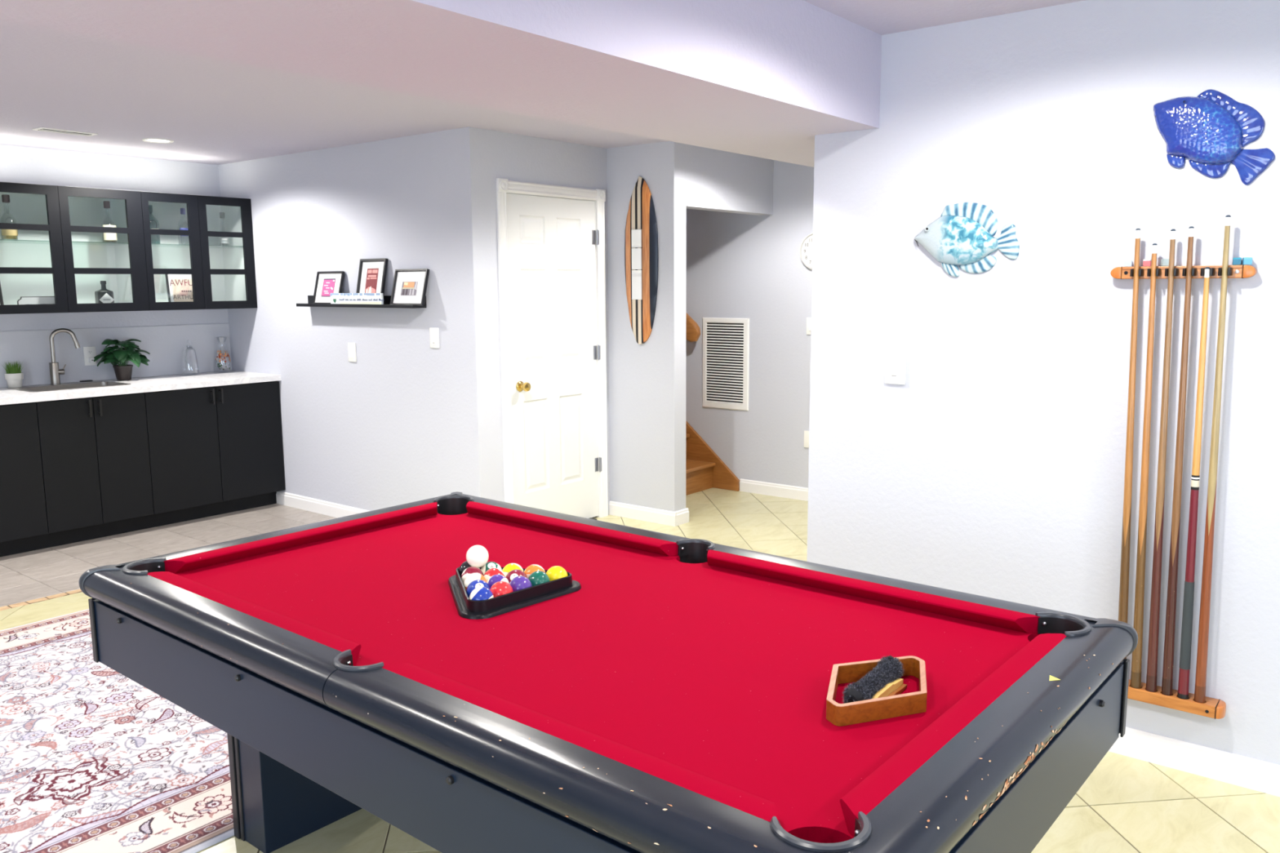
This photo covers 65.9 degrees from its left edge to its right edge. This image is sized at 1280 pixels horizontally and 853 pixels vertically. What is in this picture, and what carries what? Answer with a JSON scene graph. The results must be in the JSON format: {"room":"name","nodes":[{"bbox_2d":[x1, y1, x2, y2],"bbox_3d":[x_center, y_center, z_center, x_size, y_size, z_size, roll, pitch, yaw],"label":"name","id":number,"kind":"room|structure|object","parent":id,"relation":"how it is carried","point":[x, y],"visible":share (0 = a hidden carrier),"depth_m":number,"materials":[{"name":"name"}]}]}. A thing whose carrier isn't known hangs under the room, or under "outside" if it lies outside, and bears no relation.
{"room":"home game room","nodes":[
{"label":"home game room","id":0,"kind":"room"},
{"bbox_2d":[4,372,23,387],"bbox_3d":[-3.821,-0.283,6.037,0.098,0.088,0.098,6,10,38],"label":"pot","id":1,"kind":"object","parent":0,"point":[14,380],"depth_m":6.01,"materials":[{"name":"white ceramic"}]},
{"bbox_2d":[0,144,228,387],"bbox_3d":[-5.117,-0.290,4.577,0.100,2.377,6.998,6,10,38],"label":"wall","id":2,"kind":"structure","parent":0,"point":[18,164],"depth_m":6.44,"materials":[{"name":"paint"}]},
{"bbox_2d":[0,182,149,314],"bbox_3d":[-3.591,-1.070,6.007,0.399,0.746,0.968,6,10,38],"label":"upper cabinet","id":3,"kind":"object","parent":2,"relation":"attached to","point":[59,251],"visible":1,"depth_m":6.10,"materials":[{"name":"black wood"}]},
{"bbox_2d":[0,283,4,305],"bbox_3d":[-3.764,-0.767,5.679,0.050,0.205,0.165,6,10,38],"label":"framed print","id":4,"kind":"object","parent":3,"relation":"in","point":[1,293],"visible":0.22,"depth_m":5.74,"materials":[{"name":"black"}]},
{"bbox_2d":[0,194,17,239],"bbox_3d":[-3.706,-1.226,5.791,0.087,0.259,0.086,6,10,38],"label":"liquor bottle","id":5,"kind":"object","parent":3,"relation":"on","point":[5,197],"visible":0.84,"depth_m":5.77,"materials":[{"name":"clear glass"}]},
{"bbox_2d":[17,296,54,304],"bbox_3d":[-3.574,-0.734,5.881,0.010,0.080,0.235,6,10,38],"label":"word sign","id":6,"kind":"object","parent":3,"relation":"in","point":[24,300],"visible":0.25,"depth_m":5.86,"materials":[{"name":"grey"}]},
{"bbox_2d":[0,239,128,245],"bbox_3d":[-3.604,-1.121,6.010,0.341,0.006,0.935,6,10,38],"label":"glass shelf","id":7,"kind":"object","parent":3,"relation":"attached to","point":[2,242],"depth_m":6.12,"materials":[{"name":"clear glass"}]},
{"bbox_2d":[94,280,114,303],"bbox_3d":[-3.388,-0.835,6.248,0.063,0.171,0.096,6,10,38],"label":"liquor bottle","id":8,"kind":"object","parent":3,"relation":"in","point":[104,295],"visible":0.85,"depth_m":6.23,"materials":[{"name":"black glass"}]},
{"bbox_2d":[101,200,117,242],"bbox_3d":[-3.369,-1.295,6.259,0.087,0.259,0.086,6,10,38],"label":"liquor bottle","id":9,"kind":"object","parent":3,"relation":"on","point":[107,236],"visible":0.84,"depth_m":6.24,"materials":[{"name":"clear glass"}]},
{"bbox_2d":[83,346,97,365],"bbox_3d":[-3.563,-0.457,6.412,0.035,0.122,0.074,6,10,38],"label":"wall outlet","id":10,"kind":"object","parent":2,"relation":"attached to","point":[89,353],"visible":0.96,"depth_m":6.41,"materials":[{"name":"white plastic"}]},
{"bbox_2d":[0,323,231,387],"bbox_3d":[-4.615,-0.275,5.131,0.006,0.342,5.278,6,10,38],"label":"backsplash","id":11,"kind":"structure","parent":2,"relation":"attached to","point":[166,344],"depth_m":6.54,"materials":[{"name":"paint"}]},
{"bbox_2d":[140,191,257,311],"bbox_3d":[-3.058,-1.169,6.672,0.399,0.746,0.747,6,10,38],"label":"upper cabinet","id":12,"kind":"object","parent":2,"relation":"attached to","point":[224,275],"visible":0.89,"depth_m":6.73,"materials":[{"name":"black wood"}]},
{"bbox_2d":[148,204,160,244],"bbox_3d":[-3.187,-1.316,6.439,0.097,0.248,0.096,6,10,38],"label":"liquor bottle","id":13,"kind":"object","parent":12,"relation":"on","point":[155,238],"visible":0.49,"depth_m":6.42,"materials":[{"name":"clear glass"}]},
{"bbox_2d":[164,274,193,302],"bbox_3d":[-3.047,-0.922,6.607,0.215,0.240,0.056,-8,11,-41],"label":"framed print","id":14,"kind":"object","parent":12,"relation":"in","point":[179,286],"visible":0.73,"depth_m":6.59,"materials":[{"name":"black"}]},
{"bbox_2d":[177,208,188,241],"bbox_3d":[-3.064,-1.343,6.640,0.085,0.243,0.084,6,10,38],"label":"liquor bottle","id":15,"kind":"object","parent":12,"relation":"on","point":[182,210],"visible":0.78,"depth_m":6.61,"materials":[{"name":"clear glass"}]},
{"bbox_2d":[151,243,243,248],"bbox_3d":[-3.071,-1.220,6.674,0.341,0.006,0.714,6,10,38],"label":"glass shelf","id":16,"kind":"object","parent":12,"relation":"attached to","point":[153,245],"depth_m":6.79,"materials":[{"name":"clear glass"}]},
{"bbox_2d":[218,212,229,245],"bbox_3d":[-2.893,-1.369,6.856,0.068,0.230,0.068,6,10,38],"label":"liquor bottle","id":17,"kind":"object","parent":12,"relation":"on","point":[221,214],"visible":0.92,"depth_m":6.84,"materials":[{"name":"clear glass"}]},
{"bbox_2d":[217,126,495,511],"bbox_3d":[-1.913,-0.573,6.403,2.624,2.377,0.120,6,10,38],"label":"wall","id":18,"kind":"structure","parent":0,"point":[409,420],"depth_m":6.09,"materials":[{"name":"paint"}]},
{"bbox_2d":[275,491,368,517],"bbox_3d":[-1.740,0.588,6.349,2.122,0.092,0.015,6,10,38],"label":"baseboard","id":19,"kind":"structure","parent":18,"relation":"attached to","point":[315,505],"depth_m":6.70,"materials":[{"name":"white wood"}]},
{"bbox_2d":[347,342,356,361],"bbox_3d":[-1.826,-0.471,6.263,0.074,0.120,0.012,6,10,38],"label":"light switch","id":20,"kind":"object","parent":18,"relation":"attached to","point":[351,346],"visible":1,"depth_m":6.25,"materials":[{"name":"white plastic"}]},
{"bbox_2d":[296,295,426,308],"bbox_3d":[-1.741,-0.771,6.093,1.182,0.070,0.100,6,10,38],"label":"ledge","id":21,"kind":"object","parent":18,"relation":"attached to","point":[387,299],"visible":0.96,"depth_m":5.99,"materials":[{"name":"black wood"}]},
{"bbox_2d":[312,271,344,303],"bbox_3d":[-1.982,-0.880,6.284,0.275,0.210,0.065,6,10,38],"label":"framed print","id":22,"kind":"object","parent":21,"relation":"on","point":[331,282],"visible":0.97,"depth_m":6.29,"materials":[{"name":"black"}]},
{"bbox_2d":[329,293,384,304],"bbox_3d":[-1.725,-0.777,6.035,0.542,0.074,0.016,6,10,38],"label":"plaque","id":23,"kind":"object","parent":21,"relation":"on","point":[335,298],"visible":1,"depth_m":6.02,"materials":[{"name":"white"}]},
{"bbox_2d":[355,257,387,296],"bbox_3d":[-1.633,-0.878,6.006,0.252,0.280,0.071,6,10,38],"label":"framed print","id":24,"kind":"object","parent":21,"relation":"on","point":[371,278],"visible":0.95,"depth_m":6.01,"materials":[{"name":"black"}]},
{"bbox_2d":[390,268,429,306],"bbox_3d":[-1.350,-0.814,5.787,0.292,0.213,0.068,6,10,38],"label":"framed print","id":25,"kind":"object","parent":21,"relation":"on","point":[409,286],"visible":0.98,"depth_m":5.78,"materials":[{"name":"black"}]},
{"bbox_2d":[400,281,417,295],"bbox_3d":[-1.352,-0.808,5.789,0.140,0.080,0.019,6,10,38],"label":"photograph","id":26,"kind":"object","parent":25,"relation":"attached to","point":[407,288],"depth_m":5.79,"materials":[{"name":"multicoloured paper"}]},
{"bbox_2d":[429,327,439,348],"bbox_3d":[-1.198,-0.516,5.752,0.074,0.118,0.012,6,10,38],"label":"light switch","id":27,"kind":"object","parent":18,"relation":"attached to","point":[433,331],"visible":1,"depth_m":5.74,"materials":[{"name":"white plastic"}]},
{"bbox_2d":[0,0,1084,164],"bbox_3d":[-0.534,-1.229,2.279,10.050,0.080,9.350,6,10,38],"label":"ceiling","id":28,"kind":"structure","parent":0,"point":[214,111],"depth_m":4.64,"materials":[{"name":"paint"}]},
{"bbox_2d":[31,127,97,136],"bbox_3d":[-3.169,-1.624,5.449,0.110,0.009,0.300,6,10,36],"label":"ceiling vent","id":29,"kind":"object","parent":28,"relation":"in","point":[42,129],"visible":1,"depth_m":5.43,"materials":[{"name":"white metal"}]},
{"bbox_2d":[142,137,173,143],"bbox_3d":[-2.829,-1.678,5.801,0.170,0.007,0.170,6,10,38],"label":"recessed light","id":30,"kind":"object","parent":28,"relation":"in","point":[146,140],"visible":1,"depth_m":5.80,"materials":[{"name":"white"}]},
{"bbox_2d":[0,0,881,167],"bbox_3d":[-0.572,-1.033,2.301,0.751,0.314,9.093,6,10,38],"label":"ceiling beam","id":31,"kind":"structure","parent":28,"relation":"attached to","point":[760,78],"depth_m":2.54,"materials":[{"name":"paint"}]},
{"bbox_2d":[485,129,610,515],"bbox_3d":[-0.573,-0.534,6.079,0.120,2.377,1.035,6,10,38],"label":"wall","id":32,"kind":"structure","parent":0,"point":[509,156],"depth_m":5.76,"materials":[{"name":"paint"}]},
{"bbox_2d":[496,177,608,519],"bbox_3d":[-0.528,-0.404,6.081,0.190,2.118,0.930,6,10,38],"label":"door","id":33,"kind":"structure","parent":32,"relation":"in","point":[551,238],"depth_m":6.05,"materials":[{"name":"white wood"}]},
{"bbox_2d":[0,487,1279,852],"bbox_3d":[-0.481,1.227,2.601,9.952,0.120,9.350,6,10,38],"label":"floor","id":34,"kind":"structure","parent":0,"point":[1126,804],"depth_m":3.12,"materials":[{"name":"beige tile"}]},
{"bbox_2d":[0,402,48,556],"bbox_3d":[-3.947,0.323,5.520,0.630,0.880,0.913,6,10,38],"label":"base cabinet","id":35,"kind":"object","parent":34,"relation":"on","point":[23,513],"visible":0.99,"depth_m":5.61,"materials":[{"name":"black wood"}]},
{"bbox_2d":[35,392,153,548],"bbox_3d":[-3.474,0.235,6.111,0.630,0.880,0.612,6,10,38],"label":"base cabinet","id":36,"kind":"object","parent":34,"relation":"on","point":[95,454],"visible":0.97,"depth_m":5.92,"materials":[{"name":"black wood"}]},
{"bbox_2d":[0,608,234,852],"bbox_3d":[-2.501,1.121,2.967,2.385,0.010,3.330,6,10,38],"label":"area rug","id":37,"kind":"object","parent":34,"relation":"on","point":[93,759],"visible":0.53,"depth_m":3.20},
{"bbox_2d":[142,381,284,528],"bbox_3d":[-2.997,0.147,6.705,0.630,0.880,0.920,6,10,38],"label":"base cabinet","id":38,"kind":"object","parent":34,"relation":"on","point":[213,451],"visible":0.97,"depth_m":6.50,"materials":[{"name":"black wood"}]},
{"bbox_2d":[0,370,281,404],"bbox_3d":[-3.483,-0.222,6.057,0.635,0.038,2.448,6,10,38],"label":"countertop","id":39,"kind":"structure","parent":38,"relation":"on","point":[172,382],"depth_m":6.22,"materials":[{"name":"stone"}]},
{"bbox_2d":[3,360,24,387],"bbox_3d":[-3.821,-0.325,6.034,0.133,0.172,0.141,6,10,38],"label":"potted grass","id":40,"kind":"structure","parent":39,"relation":"on","point":[14,377],"depth_m":6.01,"materials":[{"name":"white ceramic"}]},
{"bbox_2d":[48,328,79,385],"bbox_3d":[-3.603,-0.440,6.187,0.181,0.349,0.058,-5,9,-29],"label":"faucet","id":41,"kind":"object","parent":39,"relation":"on","point":[55,372],"visible":1,"depth_m":6.15,"materials":[{"name":"silver metal"}]},
{"bbox_2d":[7,380,130,392],"bbox_3d":[-3.519,-0.168,6.112,0.400,0.170,0.567,6,10,38],"label":"sink","id":42,"kind":"object","parent":39,"relation":"in","point":[35,388],"visible":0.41,"depth_m":6.15,"materials":[{"name":"silver metal"}]},
{"bbox_2d":[93,338,150,380],"bbox_3d":[-3.376,-0.440,6.466,0.264,0.272,0.312,0,8,-1],"label":"potted plant","id":43,"kind":"object","parent":39,"relation":"on","point":[123,371],"visible":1,"depth_m":6.42,"materials":[{"name":"green plant"}]},
{"bbox_2d":[182,339,199,374],"bbox_3d":[-3.120,-0.481,6.845,0.110,0.241,0.110,6,10,38],"label":"glass decanter","id":44,"kind":"object","parent":39,"relation":"on","point":[187,340],"visible":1,"depth_m":6.84,"materials":[{"name":"clear glass"}]},
{"bbox_2d":[215,337,231,372],"bbox_3d":[-2.978,-0.515,7.046,0.101,0.246,0.101,6,10,38],"label":"carafe","id":45,"kind":"object","parent":39,"relation":"on","point":[220,354],"visible":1,"depth_m":7.04,"materials":[{"name":"clear glass"}]},
{"bbox_2d":[78,491,1137,852],"bbox_3d":[-0.192,0.787,2.393,2.235,0.808,1.274,6,11,39],"label":"pool table","id":46,"kind":"object","parent":34,"relation":"on","point":[674,700],"visible":1,"depth_m":1.95,"materials":[{"name":"red fabric"}]},
{"bbox_2d":[146,571,360,666],"bbox_3d":[-0.905,0.426,2.261,0.890,0.036,0.052,6,11,39],"label":"cushion","id":47,"kind":"object","parent":46,"relation":"on","point":[328,642],"depth_m":2.18,"materials":[{"name":"red fabric"}]},
{"bbox_2d":[163,502,437,573],"bbox_3d":[-0.961,0.325,2.968,0.052,0.036,0.923,6,11,39],"label":"cushion","id":48,"kind":"object","parent":46,"relation":"on","point":[195,562],"depth_m":2.90,"materials":[{"name":"red fabric"}]},
{"bbox_2d":[458,560,480,577],"bbox_3d":[-0.438,0.373,2.542,0.057,0.057,0.057,-5,9,-30],"label":"ball","id":49,"kind":"object","parent":46,"relation":"on","point":[464,566],"visible":0.28,"depth_m":2.52,"materials":[{"name":"plastic"}]},
{"bbox_2d":[466,545,488,567],"bbox_3d":[-0.413,0.330,2.512,0.057,0.057,0.057,-3,9,-19],"label":"cue ball","id":50,"kind":"object","parent":49,"relation":"on","point":[477,556],"visible":0.98,"depth_m":2.49,"materials":[{"name":"white plastic"}]},
{"bbox_2d":[461,566,484,583],"bbox_3d":[-0.421,0.381,2.486,0.057,0.057,0.057,-5,9,-30],"label":"striped ball","id":51,"kind":"object","parent":46,"relation":"on","point":[470,570],"visible":0.43,"depth_m":2.47,"materials":[{"name":"plastic"}]},
{"bbox_2d":[463,573,486,590],"bbox_3d":[-0.405,0.389,2.431,0.057,0.057,0.057,-4,9,-23],"label":"ball","id":52,"kind":"object","parent":46,"relation":"on","point":[473,576],"visible":0.44,"depth_m":2.41,"materials":[{"name":"plastic"}]},
{"bbox_2d":[466,579,489,598],"bbox_3d":[-0.388,0.397,2.375,0.057,0.057,0.057,-5,9,-27],"label":"ball","id":53,"kind":"object","parent":46,"relation":"on","point":[475,584],"visible":0.44,"depth_m":2.36,"materials":[{"name":"plastic"}]},
{"bbox_2d":[469,586,493,600],"bbox_3d":[-0.372,0.405,2.319,0.057,0.057,0.057,-5,9,-27],"label":"striped ball","id":54,"kind":"object","parent":46,"relation":"on","point":[479,593],"visible":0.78,"depth_m":2.30,"materials":[{"name":"plastic"}]},
{"bbox_2d":[480,561,502,574],"bbox_3d":[-0.381,0.375,2.528,0.057,0.057,0.057,-5,10,-31],"label":"striped ball","id":55,"kind":"object","parent":46,"relation":"on","point":[487,566],"visible":0.35,"depth_m":2.51,"materials":[{"name":"plastic"}]},
{"bbox_2d":[483,568,505,582],"bbox_3d":[-0.364,0.383,2.473,0.057,0.057,0.057,-4,9,-26],"label":"striped ball","id":56,"kind":"object","parent":46,"relation":"on","point":[491,571],"visible":0.34,"depth_m":2.46,"materials":[{"name":"plastic"}]},
{"bbox_2d":[486,574,509,588],"bbox_3d":[-0.348,0.391,2.417,0.057,0.057,0.057,-5,10,-31],"label":"striped ball","id":57,"kind":"object","parent":46,"relation":"on","point":[494,579],"visible":0.4,"depth_m":2.40,"materials":[{"name":"plastic"}]},
{"bbox_2d":[489,581,513,597],"bbox_3d":[-0.331,0.398,2.361,0.057,0.057,0.057,-4,9,-26],"label":"ball","id":58,"kind":"object","parent":46,"relation":"on","point":[500,588],"visible":0.63,"depth_m":2.34,"materials":[{"name":"plastic"}]},
{"bbox_2d":[502,563,523,577],"bbox_3d":[-0.324,0.376,2.514,0.057,0.057,0.057,-4,9,-27],"label":"striped ball","id":59,"kind":"object","parent":46,"relation":"on","point":[510,566],"visible":0.34,"depth_m":2.50,"materials":[{"name":"plastic"}]},
{"bbox_2d":[448,567,581,619],"bbox_3d":[-0.367,0.393,2.476,0.321,0.036,0.355,7,11,43],"label":"rack","id":60,"kind":"object","parent":46,"relation":"on","point":[467,608],"visible":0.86,"depth_m":2.36,"materials":[{"name":"black plastic"}]},
{"bbox_2d":[506,568,527,582],"bbox_3d":[-0.307,0.384,2.459,0.057,0.057,0.057,-5,9,-28],"label":"ball","id":61,"kind":"object","parent":46,"relation":"on","point":[511,575],"visible":0.33,"depth_m":2.44,"materials":[{"name":"plastic"}]},
{"bbox_2d":[509,575,532,591],"bbox_3d":[-0.291,0.392,2.403,0.057,0.057,0.057,-4,9,-26],"label":"ball","id":62,"kind":"object","parent":46,"relation":"on","point":[517,583],"visible":0.56,"depth_m":2.38,"materials":[{"name":"plastic"}]},
{"bbox_2d":[524,564,545,577],"bbox_3d":[-0.267,0.378,2.501,0.057,0.057,0.057,-5,9,-28],"label":"striped ball","id":63,"kind":"object","parent":46,"relation":"on","point":[531,569],"visible":0.37,"depth_m":2.48,"materials":[{"name":"plastic"}]},
{"bbox_2d":[528,570,550,586],"bbox_3d":[-0.250,0.386,2.445,0.057,0.057,0.057,-4,9,-26],"label":"ball","id":64,"kind":"object","parent":46,"relation":"on","point":[538,577],"visible":0.63,"depth_m":2.42,"materials":[{"name":"plastic"}]},
{"bbox_2d":[546,565,568,581],"bbox_3d":[-0.210,0.380,2.487,0.057,0.057,0.057,-4,9,-26],"label":"ball","id":65,"kind":"object","parent":46,"relation":"on","point":[555,572],"visible":0.6,"depth_m":2.47,"materials":[{"name":"plastic"}]},
{"bbox_2d":[466,501,678,555],"bbox_3d":[-0.248,0.309,3.046,0.890,0.036,0.052,6,11,39],"label":"cushion","id":66,"kind":"object","parent":46,"relation":"on","point":[615,539],"depth_m":2.99,"materials":[{"name":"red fabric"}]},
{"bbox_2d":[382,662,778,822],"bbox_3d":[-0.140,0.512,1.633,0.890,0.036,0.052,6,11,39],"label":"cushion","id":67,"kind":"object","parent":46,"relation":"on","point":[749,806],"depth_m":1.56,"materials":[{"name":"red fabric"}]},
{"bbox_2d":[706,549,1039,633],"bbox_3d":[0.517,0.395,2.418,0.890,0.036,0.052,6,11,39],"label":"cushion","id":68,"kind":"object","parent":46,"relation":"on","point":[981,615],"depth_m":2.36,"materials":[{"name":"red fabric"}]},
{"bbox_2d":[841,655,906,703],"bbox_3d":[0.435,0.472,1.819,0.065,0.055,0.222,6,10,36],"label":"brush","id":69,"kind":"object","parent":46,"relation":"on","point":[884,680],"visible":0.96,"depth_m":1.81,"materials":[{"name":"black fabric"}]},
{"bbox_2d":[826,655,927,726],"bbox_3d":[0.436,0.481,1.822,0.267,0.036,0.173,-3,9,-19],"label":"rack","id":70,"kind":"object","parent":46,"relation":"on","point":[913,703],"visible":1,"depth_m":1.75,"materials":[{"name":"brown wood"}]},
{"bbox_2d":[840,633,1066,837],"bbox_3d":[0.573,0.496,1.710,0.052,0.036,0.923,6,11,39],"label":"cushion","id":71,"kind":"object","parent":46,"relation":"on","point":[873,795],"depth_m":1.58,"materials":[{"name":"red fabric"}]},
{"bbox_2d":[606,141,686,511],"bbox_3d":[-0.906,-0.675,7.074,2.954,2.377,0.125,6,10,38],"label":"wall","id":72,"kind":"structure","parent":0,"point":[647,380],"depth_m":6.26,"materials":[{"name":"paint"}]},
{"bbox_2d":[624,176,657,344],"bbox_3d":[0.000,-1.035,6.187,0.263,1.039,0.035,6,10,38],"label":"surfboard","id":73,"kind":"object","parent":72,"relation":"attached to","point":[641,237],"visible":1,"depth_m":6.17,"materials":[{"name":"black wood"}]},
{"bbox_2d":[608,501,676,526],"bbox_3d":[0.012,0.566,6.432,0.547,0.092,0.015,6,10,38],"label":"baseboard","id":74,"kind":"structure","parent":72,"relation":"attached to","point":[667,517],"depth_m":6.42,"materials":[{"name":"white wood"}]},
{"bbox_2d":[675,507,688,525],"bbox_3d":[0.268,0.579,6.328,0.015,0.092,0.140,6,10,38],"label":"baseboard","id":75,"kind":"object","parent":72,"relation":"attached to","point":[682,515],"visible":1,"depth_m":6.33,"materials":[{"name":"white wood"}]},
{"bbox_2d":[686,144,773,215],"bbox_3d":[0.558,-1.613,6.508,0.120,0.378,1.035,6,10,38],"label":"wall","id":76,"kind":"structure","parent":0,"point":[717,180],"depth_m":6.44,"materials":[{"name":"paint"}]},
{"bbox_2d":[685,160,813,488],"bbox_3d":[1.672,-0.610,6.509,7.700,2.377,0.120,6,10,38],"label":"wall","id":77,"kind":"structure","parent":0,"point":[738,265],"depth_m":7.08,"materials":[{"name":"paint"}]},
{"bbox_2d":[685,311,700,342],"bbox_3d":[-0.314,-1.539,7.802,1.953,1.680,0.106,6,10,38],"label":"handrail","id":78,"kind":"object","parent":77,"relation":"attached to","point":[692,329],"visible":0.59,"depth_m":7.31,"materials":[{"name":"brown wood"}]},
{"bbox_2d":[685,420,739,495],"bbox_3d":[-0.561,-0.390,7.590,2.500,1.661,1.030,6,10,38],"label":"staircase","id":79,"kind":"structure","parent":77,"relation":"attached to","point":[704,470],"depth_m":7.40,"materials":[{"name":"brown wood"}]},
{"bbox_2d":[702,317,749,410],"bbox_3d":[0.628,-0.463,7.283,0.406,0.671,0.012,6,10,38],"label":"air vent","id":80,"kind":"object","parent":77,"relation":"in","point":[726,340],"visible":1,"depth_m":7.28,"materials":[{"name":"white metal"}]},
{"bbox_2d":[739,478,808,501],"bbox_3d":[2.658,0.638,5.816,4.893,0.092,0.015,6,10,38],"label":"baseboard","id":81,"kind":"structure","parent":77,"relation":"attached to","point":[794,492],"depth_m":7.13,"materials":[{"name":"white wood"}]},
{"bbox_2d":[800,232,813,269],"bbox_3d":[1.198,-1.191,6.707,0.252,0.252,0.028,6,10,38],"label":"wall clock","id":82,"kind":"object","parent":77,"relation":"attached to","point":[806,246],"visible":0.35,"depth_m":6.74,"materials":[{"name":"grey"}]},
{"bbox_2d":[804,430,808,447],"bbox_3d":[1.182,0.090,6.923,0.074,0.118,0.009,6,10,38],"label":"wall outlet","id":83,"kind":"object","parent":77,"relation":"attached to","point":[806,433],"visible":0.53,"depth_m":6.93,"materials":[{"name":"white plastic"}]},
{"bbox_2d":[806,317,811,334],"bbox_3d":[1.180,-0.692,6.806,0.074,0.118,0.012,6,10,38],"label":"light switch","id":84,"kind":"object","parent":77,"relation":"attached to","point":[808,319],"visible":0.52,"depth_m":6.81,"materials":[{"name":"white plastic"}]},
{"bbox_2d":[806,0,1279,764],"bbox_3d":[2.580,-0.014,2.331,4.831,2.377,0.120,6,10,38],"label":"wall","id":85,"kind":"structure","parent":0,"point":[996,469],"depth_m":3.20,"materials":[{"name":"paint"}]},
{"bbox_2d":[884,350,906,384],"bbox_3d":[0.917,-0.213,3.550,0.078,0.122,0.012,6,10,38],"label":"light switch","id":86,"kind":"object","parent":85,"relation":"attached to","point":[895,360],"visible":1,"depth_m":3.54,"materials":[{"name":"white plastic"}]},
{"bbox_2d":[914,202,1019,276],"bbox_3d":[1.091,-0.630,3.329,0.358,0.249,0.039,6,10,38],"label":"fish","id":87,"kind":"object","parent":85,"relation":"attached to","point":[962,235],"visible":1,"depth_m":3.32},
{"bbox_2d":[1127,680,1226,719],"bbox_3d":[1.619,0.844,3.104,0.384,0.039,0.073,6,10,38],"label":"stand","id":88,"kind":"object","parent":85,"relation":"attached to","point":[1212,708],"visible":0.66,"depth_m":3.04,"materials":[{"name":"brown wood"}]},
{"bbox_2d":[1118,228,1140,658],"bbox_3d":[1.516,0.114,3.063,0.030,1.432,0.030,4,9,38],"label":"pool cue","id":89,"kind":"object","parent":88,"relation":"on","point":[1126,515],"visible":0.73,"depth_m":3.05,"materials":[{"name":"brown wood"}]},
{"bbox_2d":[1130,243,1157,688],"bbox_3d":[1.552,0.141,3.038,0.030,1.386,0.030,4,9,38],"label":"pool cue","id":90,"kind":"object","parent":88,"relation":"on","point":[1136,659],"visible":0.98,"depth_m":3.04,"materials":[{"name":"brown wood"}]},
{"bbox_2d":[1146,229,1175,692],"bbox_3d":[1.588,0.125,3.006,0.030,1.426,0.030,5,9,38],"label":"pool cue","id":91,"kind":"object","parent":88,"relation":"on","point":[1153,633],"visible":1,"depth_m":3.01,"materials":[{"name":"brown wood"}]},
{"bbox_2d":[1161,226,1194,695],"bbox_3d":[1.624,0.126,2.978,0.030,1.432,0.030,5,10,38],"label":"pool cue","id":92,"kind":"object","parent":88,"relation":"on","point":[1170,628],"visible":1,"depth_m":2.98,"materials":[{"name":"brown wood"}]},
{"bbox_2d":[1177,266,1209,699],"bbox_3d":[1.661,0.187,2.958,0.031,1.313,0.031,5,10,38],"label":"pool cue","id":93,"kind":"object","parent":88,"relation":"on","point":[1188,593],"visible":1,"depth_m":2.96,"materials":[{"name":"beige wood"}]},
{"bbox_2d":[1194,214,1231,703],"bbox_3d":[1.695,0.119,2.921,0.030,1.460,0.030,5,10,38],"label":"pool cue","id":94,"kind":"object","parent":88,"relation":"on","point":[1205,603],"visible":1,"depth_m":2.92,"materials":[{"name":"brown wood"}]},
{"bbox_2d":[1110,264,1257,279],"bbox_3d":[1.603,-0.458,2.932,0.384,0.038,0.061,6,10,38],"label":"cue rack","id":95,"kind":"object","parent":85,"relation":"attached to","point":[1242,271],"visible":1,"depth_m":2.91,"materials":[{"name":"brown wood"}]},
{"bbox_2d":[1124,259,1132,266],"bbox_3d":[1.496,-0.501,3.027,0.021,0.021,0.021,4,9,27],"label":"cube","id":96,"kind":"object","parent":95,"relation":"on","point":[1127,263],"visible":1,"depth_m":3.02,"materials":[{"name":"white"}]},
{"bbox_2d":[1142,259,1151,266],"bbox_3d":[1.539,-0.496,2.994,0.021,0.021,0.021,8,11,44],"label":"cube","id":97,"kind":"object","parent":95,"relation":"on","point":[1145,262],"visible":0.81,"depth_m":2.99,"materials":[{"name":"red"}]},
{"bbox_2d":[1160,258,1168,266],"bbox_3d":[1.576,-0.492,2.964,0.021,0.021,0.021,1,8,10],"label":"cube","id":98,"kind":"object","parent":95,"relation":"on","point":[1164,262],"visible":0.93,"depth_m":2.96,"materials":[{"name":"grey"}]},
{"bbox_2d":[1232,257,1241,265],"bbox_3d":[1.722,-0.476,2.849,0.021,0.021,0.021,5,10,32],"label":"cube","id":99,"kind":"object","parent":95,"relation":"on","point":[1236,261],"visible":1,"depth_m":2.84,"materials":[{"name":"blue"}]},
{"bbox_2d":[1241,257,1252,264],"bbox_3d":[1.742,-0.474,2.834,0.021,0.021,0.021,2,9,18],"label":"cube","id":100,"kind":"object","parent":95,"relation":"on","point":[1246,260],"visible":1,"depth_m":2.83,"materials":[{"name":"blue"}]},
{"bbox_2d":[1108,726,1279,796],"bbox_3d":[2.545,1.125,2.441,4.831,0.092,0.015,6,10,38],"label":"baseboard","id":101,"kind":"structure","parent":85,"relation":"attached to","point":[1243,771],"depth_m":3.07,"materials":[{"name":"white wood"}]},
{"bbox_2d":[1152,88,1275,185],"bbox_3d":[1.647,-0.834,2.852,0.320,0.277,0.039,6,10,38],"label":"fish","id":102,"kind":"object","parent":85,"relation":"attached to","point":[1211,129],"visible":1,"depth_m":2.84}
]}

